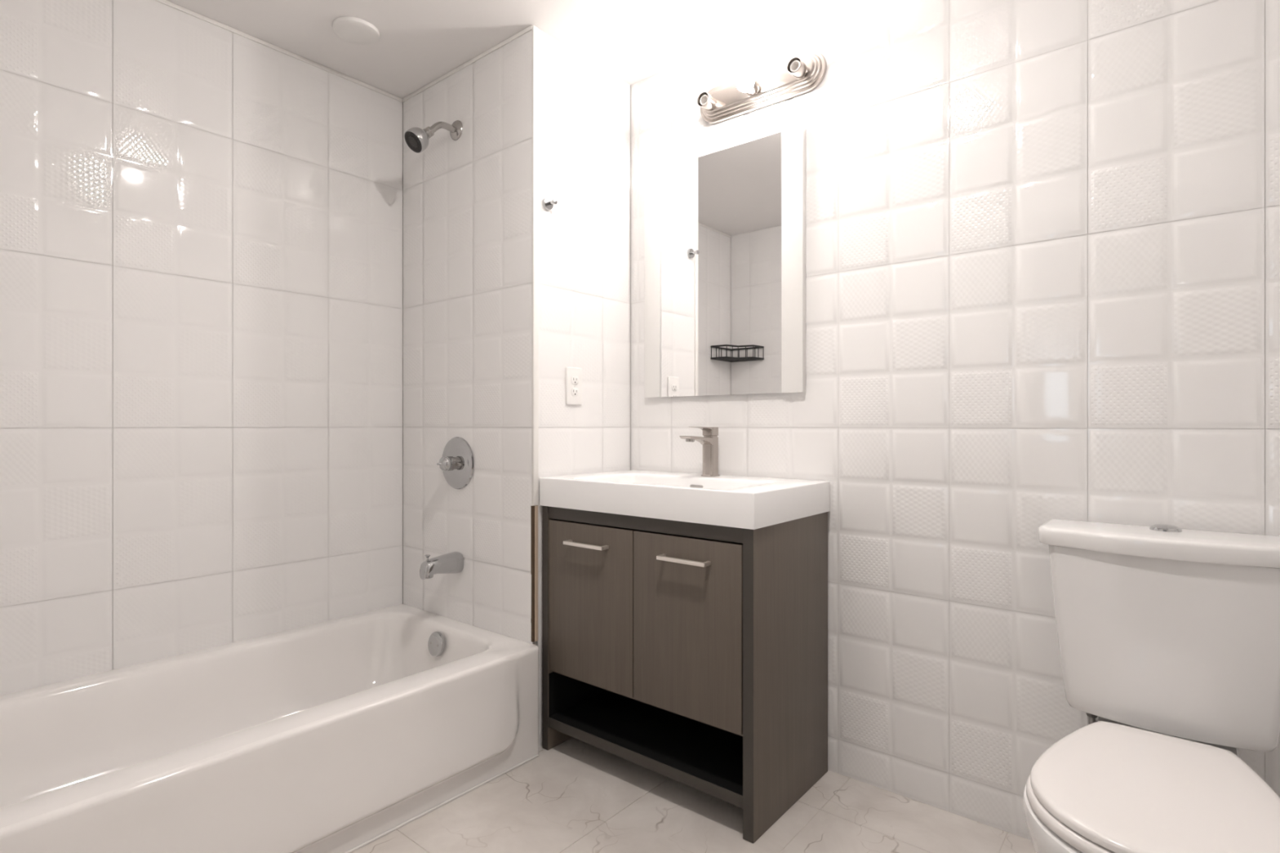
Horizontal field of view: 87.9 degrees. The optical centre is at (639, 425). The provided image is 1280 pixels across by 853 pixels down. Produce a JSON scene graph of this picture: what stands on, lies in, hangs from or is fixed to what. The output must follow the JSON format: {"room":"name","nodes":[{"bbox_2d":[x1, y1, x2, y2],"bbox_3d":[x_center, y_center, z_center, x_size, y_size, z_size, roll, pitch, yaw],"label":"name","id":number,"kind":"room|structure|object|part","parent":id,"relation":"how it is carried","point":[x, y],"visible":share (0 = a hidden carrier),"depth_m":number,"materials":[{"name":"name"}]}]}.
{"room":"bathroom","nodes":[
{"label":"bathroom","id":0,"kind":"room"},
{"bbox_2d":[0,0,403,695],"bbox_3d":[-1.397,-0.116,1.983,0.084,2.246,1.641,0,0,39],"label":"wall","id":1,"kind":"structure","parent":0,"point":[202,221],"depth_m":1.96,"materials":[{"name":"white tile"}]},
{"bbox_2d":[155,0,402,102],"bbox_3d":[-1.362,-1.231,1.957,0.004,0.014,1.459,0,0,39],"label":"trim","id":2,"kind":"structure","parent":1,"relation":"attached to","point":[164,2],"depth_m":2.16,"materials":[{"name":"white"}]},
{"bbox_2d":[403,29,535,644],"bbox_3d":[-0.623,-0.116,2.354,0.824,2.246,0.094,0,0,39],"label":"wall","id":3,"kind":"structure","parent":0,"point":[468,199],"depth_m":2.25,"materials":[{"name":"white tile"}]},
{"bbox_2d":[404,120,462,152],"bbox_3d":[-0.698,-0.978,2.231,0.076,0.156,0.192,0,0,39],"label":"shower fixture","id":4,"kind":"object","parent":3,"relation":"attached to","point":[416,139],"visible":1,"depth_m":2.20,"materials":[{"name":"grey metal"}]},
{"bbox_3d":[-0.672,-1.003,2.260,0.021,0.061,0.115,0,0,39],"label":"shower arm","id":5,"kind":"part","parent":4,"relation":"part of","materials":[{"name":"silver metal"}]},
{"bbox_2d":[419,551,463,579],"bbox_3d":[-0.672,0.470,2.244,0.065,0.080,0.140,0,0,39],"label":"tub spout","id":6,"kind":"object","parent":3,"relation":"attached to","point":[452,562],"visible":1,"depth_m":2.22,"materials":[{"name":"silver metal"}]},
{"bbox_3d":[-0.705,0.443,2.204,0.020,0.026,0.020,0,0,39],"label":"diverter knob","id":7,"kind":"part","parent":6,"relation":"part of","materials":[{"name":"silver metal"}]},
{"bbox_2d":[426,573,433,578],"bbox_3d":[-0.705,0.496,2.204,0.041,0.021,0.036,0,0,39],"label":"outlet","id":8,"kind":"object","parent":6,"relation":"attached to","point":[428,575],"depth_m":2.19,"materials":[{"name":"silver metal"}]},
{"bbox_2d":[436,436,474,488],"bbox_3d":[-0.657,0.132,2.267,0.181,0.181,0.084,0,0,39],"label":"shower valve","id":9,"kind":"object","parent":3,"relation":"attached to","point":[456,463],"visible":1,"depth_m":2.27,"materials":[{"name":"silver metal"}]},
{"bbox_3d":[-0.669,0.132,2.253,0.052,0.052,0.046,0,0,39],"label":"knob","id":10,"kind":"part","parent":9,"relation":"part of","materials":[{"name":"silver metal"}]},
{"bbox_3d":[-0.619,0.133,2.265,0.033,0.014,0.012,0,0,39],"label":"lever","id":11,"kind":"part","parent":9,"relation":"part of","materials":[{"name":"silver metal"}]},
{"bbox_2d":[402,24,532,102],"bbox_3d":[-0.616,-1.231,2.285,0.732,0.014,0.004,0,0,39],"label":"trim","id":12,"kind":"structure","parent":3,"relation":"attached to","point":[530,28],"depth_m":2.25,"materials":[{"name":"white"}]},
{"bbox_2d":[167,0,829,98],"bbox_3d":[-0.460,-1.289,0.822,3.038,0.100,3.200,0,0,39],"label":"ceiling","id":13,"kind":"structure","parent":0,"point":[419,42],"depth_m":2.06,"materials":[{"name":"white paint"}]},
{"bbox_2d":[332,16,379,44],"bbox_3d":[-0.888,-1.232,2.079,0.136,0.012,0.136,0,0,39],"label":"cover plate","id":14,"kind":"object","parent":13,"relation":"attached to","point":[356,30],"visible":1,"depth_m":2.06,"materials":[{"name":"white plastic"}]},
{"bbox_2d":[535,28,630,747],"bbox_3d":[-0.183,-0.116,2.306,0.094,2.246,0.534,0,0,39],"label":"wall","id":15,"kind":"structure","parent":0,"point":[584,108],"depth_m":2.22,"materials":[{"name":"white tile"}]},
{"bbox_2d":[530,505,537,642],"bbox_3d":[-0.328,0.462,2.066,0.012,0.422,0.019,0,0,39],"label":"trim","id":16,"kind":"structure","parent":15,"relation":"attached to","point":[534,509],"depth_m":2.06,"materials":[{"name":"silver"}]},
{"bbox_2d":[532,25,538,506],"bbox_3d":[-0.325,-0.494,2.063,0.008,1.487,0.021,0,0,39],"label":"trim","id":17,"kind":"structure","parent":15,"relation":"attached to","point":[535,29],"depth_m":2.06,"materials":[{"name":"white"}]},
{"bbox_2d":[542,196,557,210],"bbox_3d":[-0.279,-0.698,2.085,0.039,0.039,0.039,0,0,39],"label":"robe hook","id":18,"kind":"object","parent":15,"relation":"attached to","point":[548,203],"visible":1,"depth_m":2.08,"materials":[{"name":"silver metal"}]},
{"bbox_2d":[565,366,582,404],"bbox_3d":[-0.216,-0.128,2.185,0.009,0.123,0.072,0,0,39],"label":"wall outlet","id":19,"kind":"object","parent":15,"relation":"attached to","point":[573,375],"visible":1,"depth_m":2.18,"materials":[{"name":"white plastic"}]},
{"bbox_2d":[571,376,578,384],"bbox_3d":[-0.214,-0.147,2.183,0.003,0.028,0.033,0,0,39],"label":"receptacle","id":20,"kind":"object","parent":19,"relation":"attached to","point":[575,380],"depth_m":2.18,"materials":[{"name":"white plastic"}]},
{"bbox_2d":[571,387,578,396],"bbox_3d":[-0.214,-0.108,2.183,0.003,0.028,0.033,0,0,39],"label":"receptacle","id":21,"kind":"object","parent":19,"relation":"attached to","point":[575,391],"depth_m":2.18,"materials":[{"name":"white plastic"}]},
{"bbox_2d":[351,737,1035,852],"bbox_3d":[-0.460,1.058,0.822,3.038,0.100,3.200,0,0,39],"label":"floor","id":22,"kind":"structure","parent":0,"point":[577,796],"depth_m":1.68,"materials":[{"name":"tile"}]},
{"bbox_2d":[0,604,538,852],"bbox_3d":[-1.057,0.843,1.705,0.793,0.329,1.460,0,0,39],"label":"bathtub","id":23,"kind":"object","parent":22,"relation":"on","point":[330,736],"visible":1,"depth_m":1.69,"materials":[{"name":"white ceramic"}]},
{"bbox_3d":[-0.684,0.735,2.226,0.081,0.080,0.024,0,0,39],"label":"overflow plate","id":24,"kind":"part","parent":23,"relation":"part of","materials":[{"name":"silver metal"}]},
{"bbox_2d":[344,754,538,852],"bbox_3d":[-0.766,1.005,1.465,0.006,0.005,1.439,0,0,39],"label":"trim","id":25,"kind":"structure","parent":23,"relation":"attached to","point":[537,755],"depth_m":1.74,"materials":[{"name":"white"}]},
{"bbox_2d":[542,506,827,844],"bbox_3d":[0.112,0.629,1.989,0.746,0.756,0.460,0,0,39],"label":"vanity cabinet","id":26,"kind":"object","parent":22,"relation":"on","point":[695,655],"visible":0.94,"depth_m":1.80,"materials":[{"name":"brown wood"}]},
{"bbox_3d":[-0.159,0.349,1.933,0.156,0.010,0.032,0,0,39],"label":"handle","id":27,"kind":"part","parent":26,"relation":"part of","materials":[{"name":"silver metal"}]},
{"bbox_3d":[-0.158,0.629,2.229,0.024,0.756,0.430,0,0,39],"label":"panel","id":28,"kind":"part","parent":26,"relation":"part of","materials":[{"name":"brown wood"}]},
{"bbox_3d":[-0.145,0.525,1.954,0.337,0.463,0.020,0,0,39],"label":"door","id":29,"kind":"part","parent":26,"relation":"part of","materials":[{"name":"brown wood"}]},
{"bbox_3d":[-0.011,0.270,1.843,0.692,0.038,0.020,0,0,39],"label":"rail","id":30,"kind":"part","parent":26,"relation":"part of","materials":[{"name":"grey"}]},
{"bbox_2d":[547,717,742,808],"bbox_3d":[0.116,0.920,1.997,0.692,0.030,0.418,0,0,39],"label":"shelf","id":31,"kind":"object","parent":26,"relation":"attached to","point":[705,758],"depth_m":1.87,"materials":[{"name":"grey"}]},
{"bbox_3d":[0.111,0.349,1.712,0.151,0.010,0.032,0,0,39],"label":"handle","id":32,"kind":"part","parent":26,"relation":"part of","materials":[{"name":"silver metal"}]},
{"bbox_2d":[539,470,829,529],"bbox_3d":[0.119,0.207,1.998,0.757,0.087,0.442,0,0,39],"label":"vanity sink","id":33,"kind":"object","parent":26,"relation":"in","point":[753,503],"visible":1,"depth_m":1.81,"materials":[{"name":"white ceramic"}]},
{"bbox_2d":[679,426,719,476],"bbox_3d":[0.188,0.084,2.077,0.048,0.157,0.167,0,0,39],"label":"faucet","id":34,"kind":"object","parent":33,"relation":"on","point":[709,442],"visible":1,"depth_m":2.10,"materials":[{"name":"silver metal"}]},
{"bbox_3d":[0.180,0.049,2.067,0.040,0.032,0.143,0,0,39],"label":"spout","id":35,"kind":"part","parent":34,"relation":"part of","materials":[{"name":"silver metal"}]},
{"bbox_3d":[0.196,0.011,2.087,0.038,0.011,0.094,0,0,39],"label":"lever blade","id":36,"kind":"part","parent":34,"relation":"part of","materials":[{"name":"silver metal"}]},
{"bbox_3d":[0.225,0.023,2.122,0.041,0.032,0.043,0,0,39],"label":"lever","id":37,"kind":"part","parent":34,"relation":"part of","materials":[{"name":"silver metal"}]},
{"bbox_3d":[0.121,0.525,1.736,0.344,0.463,0.020,0,0,39],"label":"door","id":38,"kind":"part","parent":26,"relation":"part of","materials":[{"name":"brown wood"}]},
{"bbox_3d":[0.252,0.593,2.163,0.692,0.684,0.012,0,0,39],"label":"panel","id":39,"kind":"part","parent":26,"relation":"part of","materials":[{"name":"brown wood"}]},
{"bbox_3d":[0.398,0.629,1.773,0.030,0.756,0.430,0,0,39],"label":"panel","id":40,"kind":"part","parent":26,"relation":"part of","materials":[{"name":"brown wood"}]},
{"bbox_2d":[1022,519,1279,852],"bbox_3d":[0.913,0.607,1.164,0.433,0.800,0.721,0,0,39],"label":"toilet","id":41,"kind":"object","parent":22,"relation":"on","point":[1169,635],"visible":1,"depth_m":1.23,"materials":[{"name":"white ceramic"}]},
{"bbox_3d":[0.836,0.611,1.071,0.353,0.020,0.462,0,0,39],"label":"seat","id":42,"kind":"part","parent":41,"relation":"part of","materials":[{"name":"white plastic"}]},
{"bbox_3d":[0.842,0.591,1.078,0.341,0.018,0.468,0,0,39],"label":"lid","id":43,"kind":"part","parent":41,"relation":"part of","materials":[{"name":"white plastic"}]},
{"bbox_3d":[1.066,0.238,1.351,0.433,0.040,0.209,0,0,39],"label":"tank lid","id":44,"kind":"part","parent":41,"relation":"part of","materials":[{"name":"white ceramic"}]},
{"bbox_3d":[1.070,0.433,1.357,0.392,0.349,0.190,0,0,39],"label":"tank","id":45,"kind":"part","parent":41,"relation":"part of","materials":[{"name":"white ceramic"}]},
{"bbox_2d":[630,0,1279,839],"bbox_3d":[0.803,-0.116,1.780,2.280,2.246,0.084,0,0,39],"label":"wall","id":46,"kind":"structure","parent":0,"point":[1042,237],"depth_m":1.66,"materials":[{"name":"white tile"}]},
{"bbox_2d":[644,124,805,397],"bbox_3d":[0.255,-0.493,2.162,0.602,0.792,0.021,0,0,39],"label":"wall mirror","id":47,"kind":"object","parent":46,"relation":"attached to","point":[725,229],"visible":1,"depth_m":2.13,"materials":[{"name":"grey mirror"}]},
{"bbox_2d":[697,50,826,124],"bbox_3d":[0.338,-1.047,2.030,0.438,0.115,0.119,0,0,39],"label":"vanity light","id":48,"kind":"object","parent":46,"relation":"attached to","point":[800,74],"visible":1,"depth_m":2.02,"materials":[{"name":"silver metal"}]},
{"bbox_2d":[699,94,708,105],"bbox_3d":[0.215,-1.035,2.127,0.033,0.033,0.035,0,0,39],"label":"socket","id":49,"kind":"object","parent":48,"relation":"attached to","point":[704,99],"depth_m":2.12,"materials":[{"name":"white"}]},
{"bbox_3d":[0.316,-1.035,2.003,0.054,0.054,0.050,0,0,39],"label":"lit bulb","id":50,"kind":"part","parent":48,"relation":"part of","materials":[{"name":"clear glass"}]},
{"bbox_2d":[790,60,800,72],"bbox_3d":[0.457,-1.035,1.928,0.033,0.033,0.035,0,0,39],"label":"socket","id":51,"kind":"object","parent":48,"relation":"attached to","point":[795,65],"depth_m":1.92,"materials":[{"name":"white"}]}
]}

